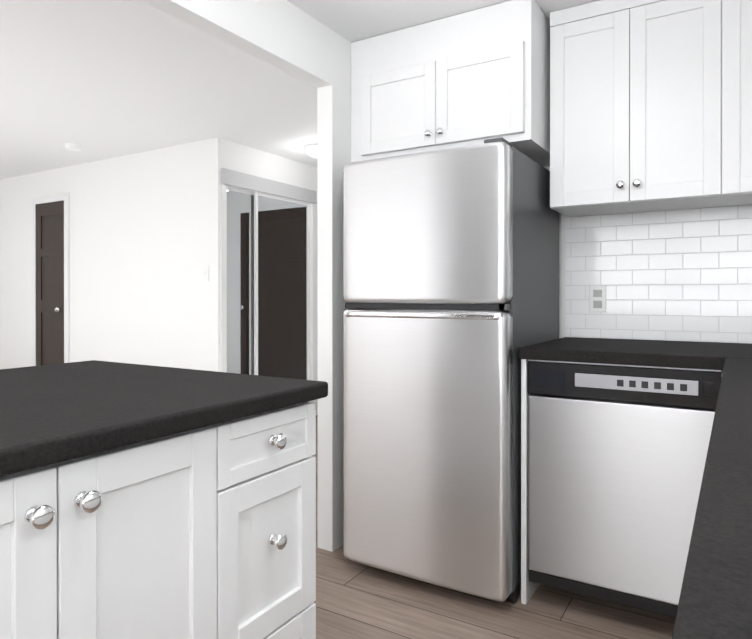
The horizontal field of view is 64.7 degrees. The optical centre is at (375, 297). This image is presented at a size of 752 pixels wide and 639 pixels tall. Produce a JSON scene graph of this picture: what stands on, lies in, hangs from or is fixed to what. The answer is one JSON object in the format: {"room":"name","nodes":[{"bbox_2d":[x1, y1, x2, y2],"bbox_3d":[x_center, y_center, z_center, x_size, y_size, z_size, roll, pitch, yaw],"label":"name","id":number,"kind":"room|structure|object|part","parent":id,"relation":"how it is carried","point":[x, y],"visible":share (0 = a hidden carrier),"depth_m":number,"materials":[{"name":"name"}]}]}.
{"room":"kitchen","nodes":[
{"label":"kitchen","id":0,"kind":"room"},
{"bbox_2d":[0,137,225,371],"bbox_3d":[-2.795,-0.062,5.511,3.820,2.300,0.100,0,0,31],"label":"wall","id":1,"kind":"structure","parent":0,"point":[138,249],"depth_m":5.00,"materials":[{"name":"paint"}]},
{"bbox_2d":[35,194,63,203],"bbox_3d":[-3.079,-0.930,5.609,0.480,0.055,0.018,0,0,31],"label":"door frame","id":2,"kind":"structure","parent":1,"relation":"attached to","point":[49,199],"depth_m":5.60,"materials":[{"name":"white wood"}]},
{"bbox_2d":[32,194,69,365],"bbox_3d":[-3.092,0.065,5.590,0.590,2.045,0.070,0,0,31],"label":"door frame","id":3,"kind":"structure","parent":1,"relation":"in","point":[66,284],"depth_m":5.47,"materials":[{"name":"wood"}]},
{"bbox_3d":[-3.308,0.064,5.751,0.055,2.045,0.018,0,0,31],"label":"casing","id":4,"kind":"part","parent":3,"relation":"part of","materials":[{"name":"white wood"}]},
{"bbox_2d":[36,201,63,365],"bbox_3d":[-3.078,0.089,5.614,0.476,1.980,0.011,0,0,31],"label":"hall door","id":5,"kind":"structure","parent":3,"relation":"attached to","point":[49,279],"depth_m":5.62,"materials":[{"name":"brown wood"}]},
{"bbox_3d":[-2.850,0.065,5.473,0.055,2.045,0.018,0,0,31],"label":"casing","id":6,"kind":"part","parent":3,"relation":"part of","materials":[{"name":"white wood"}]},
{"bbox_2d":[202,265,208,280],"bbox_3d":[-1.306,-0.189,4.538,0.075,0.120,0.012,0,0,31],"label":"light switch","id":7,"kind":"object","parent":1,"relation":"attached to","point":[205,272],"visible":1,"depth_m":4.53,"materials":[{"name":"white plastic"}]},
{"bbox_2d":[0,0,316,179],"bbox_3d":[-2.395,-1.252,2.145,8.000,0.100,8.800,0,0,31],"label":"ceiling","id":8,"kind":"structure","parent":0,"point":[97,80],"depth_m":3.45,"materials":[{"name":"paint"}]},
{"bbox_2d":[64,143,81,150],"bbox_3d":[-2.398,-1.191,4.699,0.130,0.035,0.130,0,0,31],"label":"smoke detector","id":9,"kind":"object","parent":8,"relation":"attached to","point":[72,147],"visible":1,"depth_m":4.66,"materials":[{"name":"white plastic"}]},
{"bbox_2d":[140,0,331,87],"bbox_3d":[-1.730,-1.054,0.102,0.080,0.285,5.800,0,0,31],"label":"header beam","id":10,"kind":"structure","parent":8,"relation":"attached to","point":[286,36],"depth_m":2.23,"materials":[{"name":"paint"}]},
{"bbox_2d":[304,143,316,157],"bbox_3d":[-0.463,-1.167,4.762,0.230,0.084,0.230,0,0,31],"label":"ceiling lamp","id":11,"kind":"object","parent":8,"relation":"attached to","point":[310,150],"visible":0.46,"depth_m":4.69,"materials":[{"name":"white glass"}]},
{"bbox_2d":[225,140,317,414],"bbox_3d":[-0.774,-0.062,5.254,0.100,2.300,1.610,0,0,31],"label":"wall","id":12,"kind":"structure","parent":0,"point":[251,161],"depth_m":5.08,"materials":[{"name":"paint"}]},
{"bbox_2d":[221,185,226,371],"bbox_3d":[-1.158,0.118,4.516,0.012,1.945,0.050,0,0,31],"label":"trim","id":13,"kind":"structure","parent":12,"relation":"attached to","point":[223,278],"depth_m":4.51,"materials":[{"name":"white wood"}]},
{"bbox_2d":[226,184,308,202],"bbox_3d":[-0.906,-0.885,5.021,0.083,0.029,1.076,0,0,31],"label":"track","id":14,"kind":"object","parent":12,"relation":"attached to","point":[257,191],"visible":0.14,"depth_m":4.81,"materials":[{"name":"white metal"}]},
{"bbox_2d":[227,186,253,194],"bbox_3d":[-1.094,-0.856,4.746,0.020,0.028,0.350,0,0,31],"label":"frame","id":15,"kind":"object","parent":14,"relation":"hanging from","point":[240,190],"visible":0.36,"depth_m":4.75,"materials":[{"name":"white wood"}]},
{"bbox_2d":[258,192,307,205],"bbox_3d":[-0.804,-0.857,5.165,0.020,0.028,0.665,0,0,31],"label":"door frame","id":16,"kind":"object","parent":14,"relation":"hanging from","point":[282,198],"visible":0.79,"depth_m":5.14,"materials":[{"name":"white wood"}]},
{"bbox_2d":[221,168,315,203],"bbox_3d":[-0.863,-0.928,4.995,0.014,0.115,1.180,0,0,31],"label":"trim","id":17,"kind":"structure","parent":12,"relation":"attached to","point":[243,180],"depth_m":4.91,"materials":[{"name":"grey"}]},
{"bbox_2d":[312,205,315,402],"bbox_3d":[-0.571,0.115,5.481,0.012,1.945,0.050,0,0,31],"label":"trim","id":18,"kind":"structure","parent":12,"relation":"attached to","point":[313,292],"depth_m":5.47,"materials":[{"name":"white wood"}]},
{"bbox_2d":[317,30,350,551],"bbox_3d":[0.505,-0.057,3.779,0.080,2.300,2.800,0,0,31],"label":"wall","id":19,"kind":"structure","parent":0,"point":[333,128],"depth_m":2.59,"materials":[{"name":"paint"}]},
{"bbox_2d":[287,0,598,42],"bbox_3d":[-0.534,-1.170,-0.175,2.409,0.049,6.570,0,0,31],"label":"ceiling","id":20,"kind":"structure","parent":0,"point":[351,21],"depth_m":2.39,"materials":[{"name":"paint"}]},
{"bbox_2d":[312,415,675,638],"bbox_3d":[-2.395,1.148,2.152,8.000,0.100,8.800,0,0,31],"label":"floor","id":21,"kind":"structure","parent":0,"point":[355,600],"depth_m":2.07,"materials":[{"name":"brown wood"}]},
{"bbox_2d":[0,396,326,638],"bbox_3d":[-1.029,0.664,0.348,0.625,0.879,2.540,0,0,31],"label":"kitchen island","id":22,"kind":"object","parent":21,"relation":"on","point":[138,501],"depth_m":0.97,"materials":[{"name":"white wood"}]},
{"bbox_3d":[-0.509,0.612,0.681,0.020,0.770,0.283,0,0,31],"label":"door","id":23,"kind":"part","parent":22,"relation":"part of","materials":[{"name":"white wood"}]},
{"bbox_3d":[-0.430,0.280,0.760,0.031,0.032,0.032,0,0,31],"label":"knob","id":24,"kind":"part","parent":22,"relation":"part of","materials":[{"name":"silver metal"}]},
{"bbox_3d":[-0.395,0.280,0.817,0.031,0.032,0.032,0,0,31],"label":"knob","id":25,"kind":"part","parent":22,"relation":"part of","materials":[{"name":"silver metal"}]},
{"bbox_3d":[-0.360,0.611,0.925,0.020,0.770,0.283,0,0,31],"label":"door","id":26,"kind":"part","parent":22,"relation":"part of","materials":[{"name":"white wood"}]},
{"bbox_2d":[0,360,327,471],"bbox_3d":[-1.126,0.200,0.401,0.835,0.034,2.572,0,0,31],"label":"island countertop","id":27,"kind":"structure","parent":22,"relation":"on","point":[52,411],"depth_m":1.05,"materials":[{"name":"black stone"}]},
{"bbox_3d":[-0.211,0.282,1.168,0.020,0.113,0.283,0,0,31],"label":"drawer","id":28,"kind":"part","parent":22,"relation":"part of","materials":[{"name":"white wood"}]},
{"bbox_3d":[-0.211,0.500,1.169,0.020,0.312,0.283,0,0,31],"label":"drawer","id":29,"kind":"part","parent":22,"relation":"part of","materials":[{"name":"white wood"}]},
{"bbox_3d":[-0.190,0.473,1.156,0.031,0.032,0.032,0,0,31],"label":"knob","id":30,"kind":"part","parent":22,"relation":"part of","materials":[{"name":"silver metal"}]},
{"bbox_3d":[-0.190,0.279,1.155,0.031,0.032,0.032,0,0,31],"label":"knob","id":31,"kind":"part","parent":22,"relation":"part of","materials":[{"name":"silver metal"}]},
{"bbox_3d":[-0.211,0.828,1.170,0.020,0.335,0.283,0,0,31],"label":"drawer","id":32,"kind":"part","parent":22,"relation":"part of","materials":[{"name":"white wood"}]},
{"bbox_2d":[343,137,558,602],"bbox_3d":[0.339,0.269,2.512,0.683,1.655,0.738,0,0,31],"label":"fridge","id":33,"kind":"object","parent":21,"relation":"on","point":[451,276],"visible":1,"depth_m":2.18,"materials":[{"name":"grey metal"}]},
{"bbox_3d":[0.168,0.547,2.233,0.683,1.010,0.076,0,0,31],"label":"door","id":34,"kind":"part","parent":33,"relation":"part of","materials":[{"name":"metal"}]},
{"bbox_2d":[343,141,512,303],"bbox_3d":[0.168,-0.261,2.231,0.683,0.563,0.076,0,0,31],"label":"door","id":35,"kind":"structure","parent":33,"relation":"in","point":[436,226],"depth_m":2.17,"materials":[{"name":"metal"}]},
{"bbox_2d":[519,337,718,603],"bbox_3d":[0.950,0.638,2.233,0.630,0.918,0.655,0,0,31],"label":"countertop","id":36,"kind":"structure","parent":21,"relation":"on","point":[655,353],"depth_m":2.12,"materials":[{"name":"black stone"}]},
{"bbox_2d":[528,359,722,617],"bbox_3d":[0.949,0.658,2.214,0.597,0.878,0.616,0,0,31],"label":"dishwasher","id":37,"kind":"object","parent":21,"relation":"on","point":[617,454],"visible":0.71,"depth_m":1.96,"materials":[{"name":"silver metal"}]},
{"bbox_3d":[0.811,0.283,1.985,0.597,0.117,0.068,0,0,31],"label":"panel","id":38,"kind":"part","parent":37,"relation":"part of","materials":[{"name":"black plastic"}]},
{"bbox_2d":[672,342,751,638],"bbox_3d":[0.643,0.644,0.384,0.767,0.918,4.136,0,0,31],"label":"countertop","id":39,"kind":"structure","parent":21,"relation":"on","point":[715,600],"depth_m":0.47,"materials":[{"name":"black stone"}]},
{"bbox_3d":[-0.907,1.083,5.027,0.083,0.012,1.076,0,0,31],"label":"sill","id":40,"kind":"structure","parent":21,"relation":"on","visible":0},
{"bbox_2d":[254,191,257,374],"bbox_3d":[-0.984,0.104,4.871,0.020,1.948,0.028,0,0,31],"label":"sliding door frame","id":41,"kind":"object","parent":40,"relation":"on","point":[255,283],"visible":0.64,"depth_m":4.86,"materials":[{"name":"white metal"}]},
{"bbox_2d":[308,203,309,401],"bbox_3d":[-0.624,0.102,5.463,0.020,1.948,0.028,0,0,31],"label":"door frame","id":42,"kind":"object","parent":40,"relation":"on","point":[309,291],"visible":0.5,"depth_m":5.46,"materials":[{"name":"white wood"}]},
{"bbox_3d":[-1.094,1.064,4.751,0.020,0.028,0.350,0,0,31],"label":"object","id":43,"kind":"object","parent":40,"relation":"on","visible":0},
{"bbox_2d":[227,190,253,374],"bbox_3d":[-1.094,0.104,4.749,0.008,1.892,0.350,0,0,31],"label":"mirror","id":44,"kind":"object","parent":43,"relation":"attached to","point":[240,283],"visible":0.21,"depth_m":4.75,"materials":[{"name":"white mirror"}]},
{"bbox_3d":[-0.804,1.063,5.170,0.020,0.028,0.665,0,0,31],"label":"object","id":45,"kind":"object","parent":40,"relation":"on","visible":0},
{"bbox_2d":[258,196,307,379],"bbox_3d":[-0.804,0.103,5.167,0.008,1.892,0.665,0,0,31],"label":"mirror","id":46,"kind":"object","parent":45,"relation":"attached to","point":[282,289],"visible":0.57,"depth_m":5.15,"materials":[{"name":"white mirror"}]},
{"bbox_2d":[544,166,751,343],"bbox_3d":[1.176,-0.053,2.563,2.330,2.300,0.120,0,0,31],"label":"wall","id":47,"kind":"structure","parent":0,"point":[562,217],"depth_m":2.69,"materials":[{"name":"paint"}]},
{"bbox_2d":[351,0,546,165],"bbox_3d":[0.364,-0.877,2.673,0.820,0.546,0.525,0,0,31],"label":"upper cabinet","id":48,"kind":"object","parent":47,"relation":"attached to","point":[473,77],"depth_m":2.41,"materials":[{"name":"white wood"}]},
{"bbox_3d":[0.093,-0.804,2.543,0.364,0.345,0.020,0,0,31],"label":"door","id":49,"kind":"part","parent":48,"relation":"part of","materials":[{"name":"white wood"}]},
{"bbox_3d":[0.213,-0.676,2.441,0.028,0.028,0.030,0,0,31],"label":"knob","id":50,"kind":"part","parent":48,"relation":"part of","materials":[{"name":"silver metal"}]},
{"bbox_3d":[0.261,-0.676,2.412,0.028,0.028,0.030,0,0,31],"label":"knob","id":51,"kind":"part","parent":48,"relation":"part of","materials":[{"name":"silver metal"}]},
{"bbox_3d":[0.407,-0.803,2.352,0.364,0.345,0.020,0,0,31],"label":"door","id":52,"kind":"part","parent":48,"relation":"part of","materials":[{"name":"white wood"}]},
{"bbox_2d":[543,0,746,216],"bbox_3d":[1.064,-0.756,2.363,0.655,0.786,0.327,0,0,31],"label":"upper cabinet","id":53,"kind":"object","parent":47,"relation":"attached to","point":[603,107],"depth_m":2.22,"materials":[{"name":"white wood"}]},
{"bbox_3d":[0.833,-0.728,2.325,0.297,0.726,0.020,0,0,31],"label":"door","id":54,"kind":"part","parent":53,"relation":"part of","materials":[{"name":"white wood"}]},
{"bbox_3d":[0.923,-0.428,2.241,0.032,0.032,0.031,0,0,31],"label":"knob","id":55,"kind":"part","parent":53,"relation":"part of","materials":[{"name":"silver metal"}]},
{"bbox_3d":[0.973,-0.427,2.211,0.032,0.032,0.031,0,0,31],"label":"knob","id":56,"kind":"part","parent":53,"relation":"part of","materials":[{"name":"silver metal"}]},
{"bbox_3d":[1.089,-0.727,2.169,0.297,0.726,0.020,0,0,31],"label":"door","id":57,"kind":"part","parent":53,"relation":"part of","materials":[{"name":"white wood"}]},
{"bbox_3d":[1.345,-0.727,2.013,0.297,0.726,0.020,0,0,31],"label":"door","id":58,"kind":"part","parent":53,"relation":"part of","materials":[{"name":"white wood"}]},
{"bbox_2d":[565,205,751,342],"bbox_3d":[1.454,-0.093,2.318,1.399,0.536,0.008,0,0,31],"label":"wall tiles","id":59,"kind":"structure","parent":47,"relation":"attached to","point":[683,275],"depth_m":2.47,"materials":[{"name":"white tile"}]},
{"bbox_2d":[589,286,605,311],"bbox_3d":[0.972,0.004,2.603,0.070,0.115,0.006,0,0,31],"label":"electrical outlet","id":60,"kind":"object","parent":59,"relation":"attached to","point":[597,298],"visible":1,"depth_m":2.60,"materials":[{"name":"white plastic"}]},
{"bbox_2d":[743,0,751,204],"bbox_3d":[1.607,-0.755,2.033,0.839,0.786,0.327,0,0,31],"label":"upper cabinet","id":61,"kind":"object","parent":47,"relation":"attached to","point":[747,192],"depth_m":2.05,"materials":[{"name":"white wood"}]}
]}

